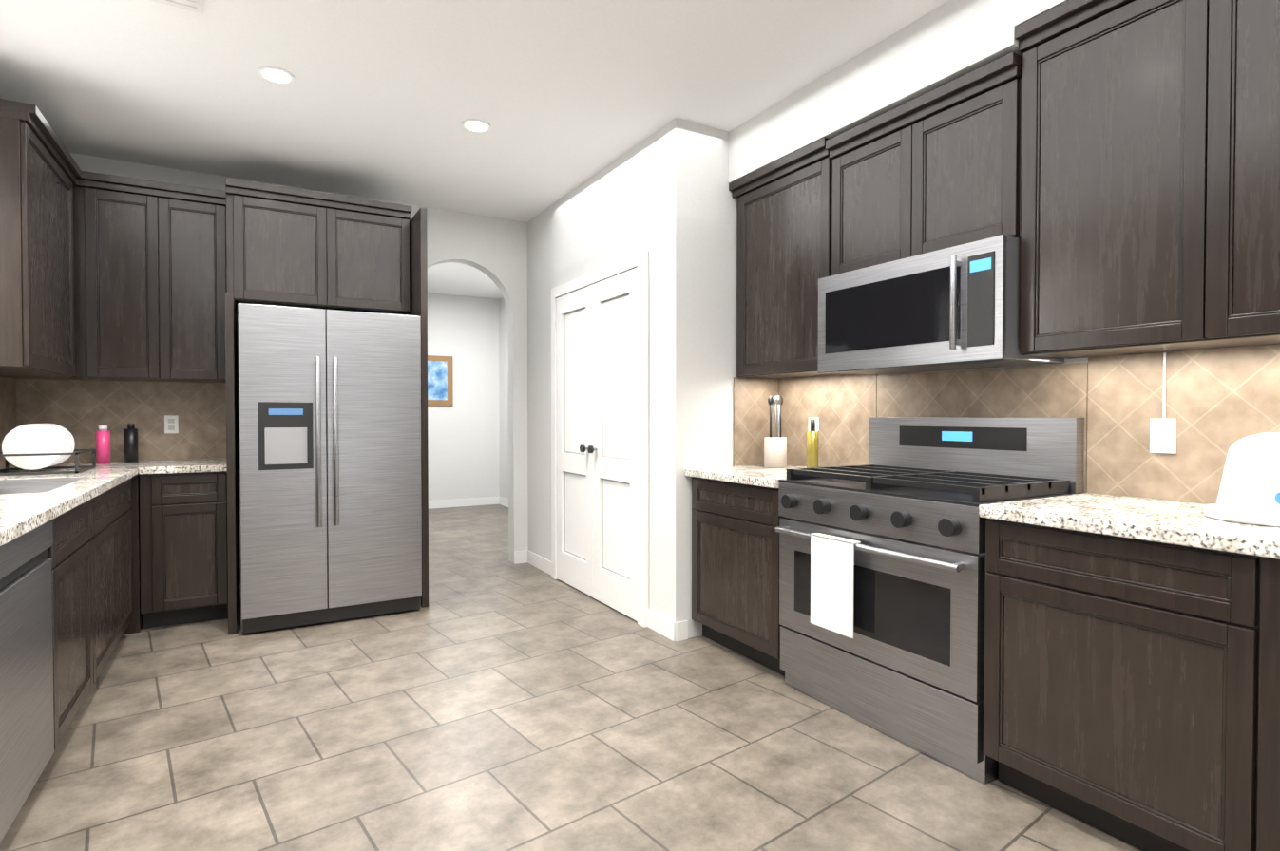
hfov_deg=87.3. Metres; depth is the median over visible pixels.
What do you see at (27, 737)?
dishwasher
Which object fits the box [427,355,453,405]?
picture frame
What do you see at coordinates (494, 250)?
wall
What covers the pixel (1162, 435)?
electrical outlet
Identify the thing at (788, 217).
upper cabinet
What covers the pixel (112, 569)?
base cabinet
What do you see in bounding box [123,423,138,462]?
bottle
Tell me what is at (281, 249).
upper cabinet
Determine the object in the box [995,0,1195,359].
upper cabinet
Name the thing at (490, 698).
floor
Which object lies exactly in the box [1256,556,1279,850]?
base cabinet
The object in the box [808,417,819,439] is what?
electrical outlet
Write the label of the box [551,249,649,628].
pantry door
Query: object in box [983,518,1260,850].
base cabinet
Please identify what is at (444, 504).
baseboard
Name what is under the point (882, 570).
range
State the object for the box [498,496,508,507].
baseboard
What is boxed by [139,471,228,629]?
base cabinet
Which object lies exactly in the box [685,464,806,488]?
countertop
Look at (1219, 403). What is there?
backsplash
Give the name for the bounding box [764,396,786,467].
utensil crock
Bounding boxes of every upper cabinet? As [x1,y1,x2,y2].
[0,102,79,380]
[98,178,174,382]
[171,190,226,382]
[224,182,338,313]
[338,201,411,315]
[729,136,851,379]
[840,117,897,273]
[893,60,1018,261]
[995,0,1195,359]
[1174,0,1279,349]
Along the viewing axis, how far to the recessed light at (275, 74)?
3.06 m
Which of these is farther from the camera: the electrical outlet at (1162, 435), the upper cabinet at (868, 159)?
the upper cabinet at (868, 159)
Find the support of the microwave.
attached to the upper cabinet at (956, 183)
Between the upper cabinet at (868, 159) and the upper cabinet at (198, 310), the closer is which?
the upper cabinet at (868, 159)
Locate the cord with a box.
[1162,352,1165,419]
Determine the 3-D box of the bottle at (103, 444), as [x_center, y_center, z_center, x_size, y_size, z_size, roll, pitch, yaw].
[-3.169,0.111,3.960,0.066,0.220,0.066,-1,1,-30]
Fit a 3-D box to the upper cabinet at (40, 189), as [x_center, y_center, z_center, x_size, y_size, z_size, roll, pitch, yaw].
[-3.055,-0.814,3.242,0.347,1.105,0.947,-1,1,-30]
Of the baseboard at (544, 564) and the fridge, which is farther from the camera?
the baseboard at (544, 564)
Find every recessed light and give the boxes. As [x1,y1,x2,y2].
[257,65,294,84]
[462,118,491,132]
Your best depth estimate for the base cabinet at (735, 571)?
3.25 m
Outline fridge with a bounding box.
[237,303,421,633]
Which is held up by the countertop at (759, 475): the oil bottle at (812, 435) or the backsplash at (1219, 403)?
the oil bottle at (812, 435)
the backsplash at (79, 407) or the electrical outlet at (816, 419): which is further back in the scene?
the backsplash at (79, 407)
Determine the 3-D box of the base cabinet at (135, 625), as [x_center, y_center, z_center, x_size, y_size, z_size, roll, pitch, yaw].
[-3.188,0.704,3.792,0.644,0.873,0.604,-1,1,-30]
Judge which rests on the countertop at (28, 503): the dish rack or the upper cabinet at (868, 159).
the dish rack
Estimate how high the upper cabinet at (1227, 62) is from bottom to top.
1.085 m
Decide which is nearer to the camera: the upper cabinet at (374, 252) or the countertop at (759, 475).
the countertop at (759, 475)
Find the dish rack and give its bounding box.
[0,423,95,476]
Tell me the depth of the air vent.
2.53 m
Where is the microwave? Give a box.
[817,234,1064,375]
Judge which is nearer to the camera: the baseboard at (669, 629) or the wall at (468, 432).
the baseboard at (669, 629)
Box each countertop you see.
[0,458,227,547]
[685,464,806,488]
[978,493,1279,559]
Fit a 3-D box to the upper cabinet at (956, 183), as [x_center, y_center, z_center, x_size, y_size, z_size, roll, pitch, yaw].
[1.337,-0.962,2.633,0.327,0.590,0.489,-1,1,-30]
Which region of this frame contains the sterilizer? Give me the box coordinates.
[1203,432,1279,526]
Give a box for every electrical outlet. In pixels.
[164,415,178,433]
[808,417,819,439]
[1149,419,1176,453]
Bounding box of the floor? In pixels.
[0,504,1142,850]
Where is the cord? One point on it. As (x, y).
(1164, 379)
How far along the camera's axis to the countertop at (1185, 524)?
1.85 m
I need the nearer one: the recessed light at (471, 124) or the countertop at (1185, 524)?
the countertop at (1185, 524)
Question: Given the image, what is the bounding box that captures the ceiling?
[0,0,949,299]
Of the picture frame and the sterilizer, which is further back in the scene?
the picture frame
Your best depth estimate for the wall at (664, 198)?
3.69 m
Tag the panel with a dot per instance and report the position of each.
(418, 245)
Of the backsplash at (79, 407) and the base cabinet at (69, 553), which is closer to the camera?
the base cabinet at (69, 553)
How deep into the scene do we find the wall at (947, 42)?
2.77 m
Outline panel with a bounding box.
[225,208,428,634]
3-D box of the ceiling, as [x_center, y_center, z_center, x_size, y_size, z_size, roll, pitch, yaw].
[-0.635,-1.656,2.927,4.640,0.100,12.600,-1,1,-30]
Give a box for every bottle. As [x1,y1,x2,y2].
[95,425,110,463]
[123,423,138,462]
[806,420,819,468]
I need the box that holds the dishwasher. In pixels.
[0,519,54,843]
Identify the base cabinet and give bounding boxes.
[45,499,93,750]
[89,478,133,684]
[123,475,142,634]
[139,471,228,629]
[691,477,785,675]
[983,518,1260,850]
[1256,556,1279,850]
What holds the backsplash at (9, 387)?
attached to the wall
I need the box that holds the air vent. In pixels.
[150,0,203,14]
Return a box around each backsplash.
[0,376,19,467]
[19,379,226,462]
[733,377,779,466]
[779,344,1279,504]
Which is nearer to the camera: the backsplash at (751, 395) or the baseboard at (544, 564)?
the backsplash at (751, 395)
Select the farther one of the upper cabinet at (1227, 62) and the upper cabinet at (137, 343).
the upper cabinet at (137, 343)
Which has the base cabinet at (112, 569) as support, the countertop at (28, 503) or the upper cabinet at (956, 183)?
the countertop at (28, 503)
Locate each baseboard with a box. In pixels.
[428,496,498,509]
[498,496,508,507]
[521,550,551,575]
[647,609,682,641]
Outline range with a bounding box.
[775,417,1084,784]
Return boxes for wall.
[47,152,528,595]
[427,292,508,500]
[527,117,770,640]
[728,0,1279,504]
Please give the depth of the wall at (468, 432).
8.82 m
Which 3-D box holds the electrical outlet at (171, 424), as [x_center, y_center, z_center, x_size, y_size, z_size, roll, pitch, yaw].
[-2.965,-0.007,4.244,0.072,0.114,0.008,-1,1,-30]
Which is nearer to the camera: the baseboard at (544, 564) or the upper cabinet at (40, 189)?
the upper cabinet at (40, 189)

